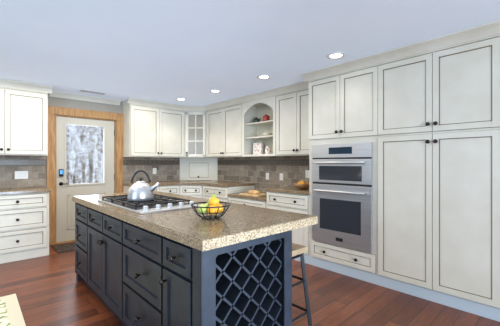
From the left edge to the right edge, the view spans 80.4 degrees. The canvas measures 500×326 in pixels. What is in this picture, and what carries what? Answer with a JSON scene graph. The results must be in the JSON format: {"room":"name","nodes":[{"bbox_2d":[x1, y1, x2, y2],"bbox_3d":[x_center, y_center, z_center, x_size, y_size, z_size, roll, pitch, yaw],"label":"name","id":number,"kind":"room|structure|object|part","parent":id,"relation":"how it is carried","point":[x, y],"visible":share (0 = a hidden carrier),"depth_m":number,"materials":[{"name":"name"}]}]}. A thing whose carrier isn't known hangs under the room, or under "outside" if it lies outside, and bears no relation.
{"room":"kitchen","nodes":[
{"label":"kitchen","id":0,"kind":"room"},
{"bbox_2d":[14,171,28,179],"bbox_3d":[-3.425,0.180,4.435,0.160,0.118,0.016,0,0,-43],"label":"switch plate","id":1,"kind":"object","parent":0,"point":[18,175],"depth_m":4.44,"materials":[{"name":"white plastic"}]},
{"bbox_2d":[46,94,122,187],"bbox_3d":[-3.436,0.080,4.535,6.360,2.440,0.120,0,0,-43],"label":"wall","id":2,"kind":"structure","parent":0,"point":[75,104],"depth_m":5.01,"materials":[{"name":"white paint"}]},
{"bbox_2d":[0,80,47,155],"bbox_3d":[-3.488,-0.623,4.159,1.029,1.026,0.351,0,0,-43],"label":"upper cabinet","id":3,"kind":"object","parent":2,"relation":"attached to","point":[23,105],"depth_m":4.19,"materials":[{"name":"beige paint"}]},
{"bbox_2d":[56,240,74,243],"bbox_3d":[-2.811,1.294,5.096,0.906,0.011,0.148,0,0,-43],"label":"threshold","id":4,"kind":"object","parent":2,"relation":"attached to","point":[65,242],"visible":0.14,"depth_m":4.83,"materials":[{"name":"brown wood"}]},
{"bbox_2d":[49,91,120,104],"bbox_3d":[-2.769,-1.096,5.037,1.080,0.082,0.070,0,0,-43],"label":"crown molding","id":5,"kind":"structure","parent":2,"relation":"attached to","point":[83,97],"depth_m":5.00,"materials":[{"name":"beige paint"}]},
{"bbox_2d":[47,106,122,244],"bbox_3d":[-2.812,0.198,5.098,1.190,2.205,0.144,0,0,-43],"label":"door frame","id":6,"kind":"structure","parent":2,"relation":"attached to","point":[117,118],"depth_m":4.80,"materials":[{"name":"brown wood"}]},
{"bbox_2d":[56,116,114,242],"bbox_3d":[-2.794,0.264,5.083,0.906,2.048,0.105,0,0,-43],"label":"entry door","id":7,"kind":"structure","parent":2,"relation":"in","point":[65,214],"depth_m":4.95,"materials":[{"name":"beige paint"}]},
{"bbox_3d":[-2.828,-0.145,5.089,0.583,0.988,0.006,0,0,-43],"label":"entry door glass","id":8,"kind":"part","parent":7,"relation":"part of","materials":[{"name":"white"}]},
{"bbox_2d":[122,98,187,159],"bbox_3d":[-1.788,-0.623,5.707,1.151,1.026,0.405,0,0,-43],"label":"upper cabinet","id":9,"kind":"object","parent":2,"relation":"attached to","point":[152,130],"depth_m":5.54,"materials":[{"name":"beige paint"}]},
{"bbox_2d":[152,168,156,174],"bbox_3d":[-1.891,0.160,5.870,0.075,0.118,0.008,0,0,-43],"label":"outlet","id":10,"kind":"object","parent":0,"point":[154,170],"depth_m":5.86,"materials":[{"name":"white plastic"}]},
{"bbox_2d":[188,108,203,155],"bbox_3d":[-1.091,-0.598,5.947,0.295,0.845,0.294,0,0,-43],"label":"upper cabinet","id":11,"kind":"object","parent":0,"relation":"attached to","point":[195,119],"depth_m":5.95,"materials":[{"name":"beige paint"}]},
{"bbox_2d":[200,96,259,159],"bbox_3d":[-0.402,-0.623,5.645,0.400,1.026,1.185,0,0,-43],"label":"upper cabinet","id":12,"kind":"object","parent":0,"relation":"attached to","point":[231,127],"depth_m":5.36,"materials":[{"name":"beige paint"}]},
{"bbox_2d":[0,241,499,325],"bbox_3d":[-0.732,1.330,1.724,6.480,0.060,7.920,0,0,-43],"label":"floor","id":13,"kind":"structure","parent":0,"point":[49,290],"depth_m":2.78,"materials":[{"name":"brown wood"}]},
{"bbox_2d":[0,293,25,325],"bbox_3d":[-2.162,1.294,1.621,1.550,0.013,2.120,0,0,-43],"label":"area rug","id":14,"kind":"object","parent":13,"relation":"on","point":[10,313],"visible":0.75,"depth_m":2.55,"materials":[{"name":"beige fabric"}]},
{"bbox_2d":[0,192,48,263],"bbox_3d":[-3.319,0.855,4.129,0.772,0.890,0.626,0,0,-43],"label":"base cabinet","id":15,"kind":"object","parent":13,"relation":"on","point":[24,216],"depth_m":3.97,"materials":[{"name":"beige paint"}]},
{"bbox_2d":[0,188,50,191],"bbox_3d":[-4.260,0.390,3.245,3.386,0.040,0.636,0,0,-43],"label":"countertop","id":16,"kind":"structure","parent":15,"relation":"on","point":[1,189],"depth_m":4.13,"materials":[{"name":"brown stone"}]},
{"bbox_2d":[52,242,74,252],"bbox_3d":[-2.659,1.294,4.685,0.740,0.012,0.480,0,0,-43],"label":"doormat","id":17,"kind":"object","parent":13,"relation":"on","point":[65,247],"visible":0.46,"depth_m":4.51,"materials":[{"name":"brown fabric"}]},
{"bbox_2d":[122,184,175,193],"bbox_3d":[-1.701,0.855,5.604,1.137,0.890,0.675,0,0,-43],"label":"base cabinet","id":18,"kind":"object","parent":13,"relation":"on","point":[167,188],"depth_m":5.38,"materials":[{"name":"beige paint"}]},
{"bbox_2d":[124,180,191,187],"bbox_3d":[-1.720,0.390,5.613,1.152,0.040,0.636,0,0,-43],"label":"countertop","id":19,"kind":"structure","parent":18,"relation":"on","point":[152,181],"depth_m":5.61,"materials":[{"name":"brown stone"}]},
{"bbox_2d":[180,156,219,179],"bbox_3d":[-1.084,0.130,6.244,0.580,0.476,0.580,0,0,-43],"label":"appliance garage","id":20,"kind":"object","parent":19,"relation":"on","point":[193,168],"depth_m":6.24,"materials":[{"name":"beige paint"}]},
{"bbox_2d":[72,199,291,325],"bbox_3d":[-0.849,0.863,2.604,0.770,0.874,2.512,0,0,-43],"label":"kitchen island","id":21,"kind":"object","parent":13,"relation":"on","point":[232,266],"depth_m":1.84,"materials":[{"name":"paint"}]},
{"bbox_2d":[72,191,315,250],"bbox_3d":[-0.755,0.397,2.687,0.952,0.055,2.572,0,0,-43],"label":"island countertop","id":22,"kind":"structure","parent":21,"relation":"on","point":[240,223],"depth_m":1.89,"materials":[{"name":"beige stone"}]},
{"bbox_2d":[98,194,199,213],"bbox_3d":[-0.932,0.346,2.679,0.540,0.046,1.010,0,0,-43],"label":"gas cooktop","id":23,"kind":"object","parent":22,"relation":"in","point":[161,203],"visible":0.96,"depth_m":2.47,"materials":[{"name":"silver metal"}]},
{"bbox_2d":[127,170,159,200],"bbox_3d":[-0.942,0.190,2.578,0.234,0.264,0.220,0,0,-43],"label":"kettle","id":24,"kind":"object","parent":23,"relation":"on","point":[140,190],"visible":0.98,"depth_m":2.51,"materials":[{"name":"silver metal"}]},
{"bbox_2d":[190,191,230,219],"bbox_3d":[-0.263,0.282,1.983,0.269,0.172,0.269,0,0,-43],"label":"fruit bowl","id":25,"kind":"object","parent":22,"relation":"on","point":[212,206],"visible":1,"depth_m":1.94,"materials":[{"name":"black metal"}]},
{"bbox_2d":[176,184,199,197],"bbox_3d":[-1.133,0.855,5.548,0.386,0.890,0.321,0,0,-43],"label":"base cabinet","id":26,"kind":"object","parent":13,"relation":"on","point":[193,190],"depth_m":5.56,"materials":[{"name":"beige paint"}]},
{"bbox_2d":[204,184,255,201],"bbox_3d":[-0.398,0.855,5.475,0.625,0.890,0.751,0,0,-43],"label":"base cabinet","id":27,"kind":"object","parent":13,"relation":"on","point":[221,193],"depth_m":5.22,"materials":[{"name":"beige paint"}]},
{"bbox_2d":[196,180,239,187],"bbox_3d":[-0.724,0.390,5.818,0.635,0.040,1.695,0,0,-43],"label":"countertop","id":28,"kind":"structure","parent":27,"relation":"on","point":[227,183],"depth_m":5.61,"materials":[{"name":"brown stone"}]},
{"bbox_2d":[228,196,263,207],"bbox_3d":[0.158,0.929,4.879,0.625,0.740,0.880,0,0,-43],"label":"base cabinet","id":29,"kind":"object","parent":13,"relation":"on","point":[243,200],"depth_m":4.67,"materials":[{"name":"beige paint"}]},
{"bbox_2d":[228,192,263,199],"bbox_3d":[0.154,0.539,4.876,0.635,0.040,0.879,0,0,-43],"label":"countertop","id":30,"kind":"structure","parent":29,"relation":"on","point":[229,193],"depth_m":4.73,"materials":[{"name":"brown stone"}]},
{"bbox_2d":[239,190,266,196],"bbox_3d":[0.075,0.478,4.787,0.300,0.082,0.420,0,0,-43],"label":"cutting board","id":31,"kind":"object","parent":30,"relation":"on","point":[255,193],"visible":0.94,"depth_m":4.70,"materials":[{"name":"brown wood"}]},
{"bbox_2d":[264,192,307,263],"bbox_3d":[0.719,0.855,4.278,0.625,0.890,0.763,0,0,-43],"label":"base cabinet","id":32,"kind":"object","parent":13,"relation":"on","point":[297,202],"depth_m":3.96,"materials":[{"name":"beige paint"}]},
{"bbox_2d":[264,184,307,191],"bbox_3d":[0.715,0.390,4.274,0.635,0.040,0.762,0,0,-43],"label":"countertop","id":33,"kind":"structure","parent":32,"relation":"on","point":[291,188],"depth_m":4.19,"materials":[{"name":"brown stone"}]},
{"bbox_2d":[293,180,308,188],"bbox_3d":[0.748,0.303,4.184,0.270,0.131,0.270,0,0,-43],"label":"bowl","id":34,"kind":"object","parent":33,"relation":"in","point":[302,184],"visible":0.98,"depth_m":4.11,"materials":[{"name":"brown wood"}]},
{"bbox_2d":[292,243,311,325],"bbox_3d":[0.218,0.973,2.281,0.340,0.657,0.435,0,0,-43],"label":"bar stool","id":35,"kind":"object","parent":13,"relation":"on","point":[298,250],"visible":0.29,"depth_m":2.25,"materials":[{"name":"brown wood"}]},
{"bbox_2d":[308,56,375,283],"bbox_3d":[1.293,0.082,3.650,0.641,2.436,0.942,0,0,-43],"label":"tall cabinet","id":36,"kind":"object","parent":13,"relation":"on","point":[341,97],"depth_m":3.43,"materials":[{"name":"beige paint"}]},
{"bbox_2d":[312,140,371,255],"bbox_3d":[1.181,0.373,3.583,0.386,1.194,0.760,0,0,-43],"label":"wall oven","id":37,"kind":"object","parent":36,"relation":"in","point":[341,173],"depth_m":3.41,"materials":[{"name":"silver metal"}]},
{"bbox_2d":[376,24,487,317],"bbox_3d":[1.937,0.082,2.960,0.641,2.436,1.054,0,0,-43],"label":"tall cabinet","id":38,"kind":"object","parent":13,"relation":"on","point":[391,157],"depth_m":2.74,"materials":[{"name":"beige paint"}]},
{"bbox_2d":[488,20,499,321],"bbox_3d":[2.605,0.082,2.244,0.641,2.436,1.115,0,0,-43],"label":"tall cabinet","id":39,"kind":"object","parent":13,"relation":"on","point":[494,28],"depth_m":2.43,"materials":[{"name":"beige paint"}]},
{"bbox_2d":[0,0,499,105],"bbox_3d":[-0.732,-1.170,1.724,6.480,0.060,7.920,0,0,-43],"label":"ceiling","id":40,"kind":"structure","parent":0,"point":[192,52],"depth_m":2.71,"materials":[{"name":"white paint"}]},
{"bbox_2d":[79,89,106,94],"bbox_3d":[-2.516,-1.134,4.736,0.380,0.008,0.150,0,0,-43],"label":"ceiling vent","id":41,"kind":"object","parent":40,"relation":"in","point":[93,92],"visible":1,"depth_m":4.74,"materials":[{"name":"white plastic"}]},
{"bbox_2d":[209,89,220,92],"bbox_3d":[-0.552,-1.133,4.668,0.194,0.010,0.194,0,0,-43],"label":"recessed light","id":42,"kind":"object","parent":40,"relation":"in","point":[215,91],"visible":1,"depth_m":4.67,"materials":[{"name":"white plastic"}]},
{"bbox_2d":[257,75,270,79],"bbox_3d":[0.186,-1.133,3.906,0.194,0.010,0.194,0,0,-43],"label":"recessed light","id":43,"kind":"object","parent":40,"relation":"in","point":[263,77],"visible":1,"depth_m":3.90,"materials":[{"name":"white plastic"}]},
{"bbox_2d":[327,52,344,58],"bbox_3d":[0.909,-1.133,3.131,0.194,0.010,0.194,0,0,-43],"label":"recessed light","id":44,"kind":"object","parent":40,"relation":"in","point":[336,55],"visible":0.98,"depth_m":3.13,"materials":[{"name":"white plastic"}]},
{"bbox_2d":[263,114,269,122],"bbox_3d":[0.272,-0.747,4.957,0.110,0.132,0.110,0,0,-43],"label":"teapot","id":45,"kind":"object","parent":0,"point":[265,118],"depth_m":4.91,"materials":[{"name":"red ceramic"}]},
{"bbox_2d":[265,172,269,179],"bbox_3d":[0.303,0.230,5.164,0.008,0.118,0.075,0,0,-43],"label":"outlet","id":46,"kind":"object","parent":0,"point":[267,174],"depth_m":5.16,"materials":[{"name":"white plastic"}]},
{"bbox_2d":[265,145,270,155],"bbox_3d":[0.299,-0.208,4.928,0.100,0.155,0.100,0,0,-43],"label":"jar","id":47,"kind":"object","parent":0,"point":[267,150],"depth_m":4.89,"materials":[{"name":"white ceramic"}]},
{"bbox_2d":[279,173,283,180],"bbox_3d":[0.518,0.230,4.927,0.016,0.118,0.075,0,0,-43],"label":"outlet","id":48,"kind":"object","parent":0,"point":[281,175],"depth_m":4.92,"materials":[{"name":"white plastic"}]},
{"bbox_2d":[272,88,307,155],"bbox_3d":[0.782,-0.582,4.415,0.345,0.944,0.868,0,0,-43],"label":"upper cabinet","id":49,"kind":"object","parent":0,"relation":"attached to","point":[289,109],"depth_m":4.38,"materials":[{"name":"beige paint"}]},
{"bbox_2d":[305,170,309,177],"bbox_3d":[0.882,0.170,4.542,0.008,0.118,0.075,0,0,-43],"label":"outlet","id":50,"kind":"object","parent":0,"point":[306,171],"depth_m":4.55,"materials":[{"name":"white plastic"}]},
{"label":"outside","id":51,"kind":"structure","parent":0,"visible":0},
{"bbox_2d":[66,124,102,183],"bbox_3d":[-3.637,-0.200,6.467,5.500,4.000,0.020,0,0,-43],"label":"trees","id":52,"kind":"object","parent":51,"point":[86,145],"depth_m":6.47,"materials":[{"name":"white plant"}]}
]}

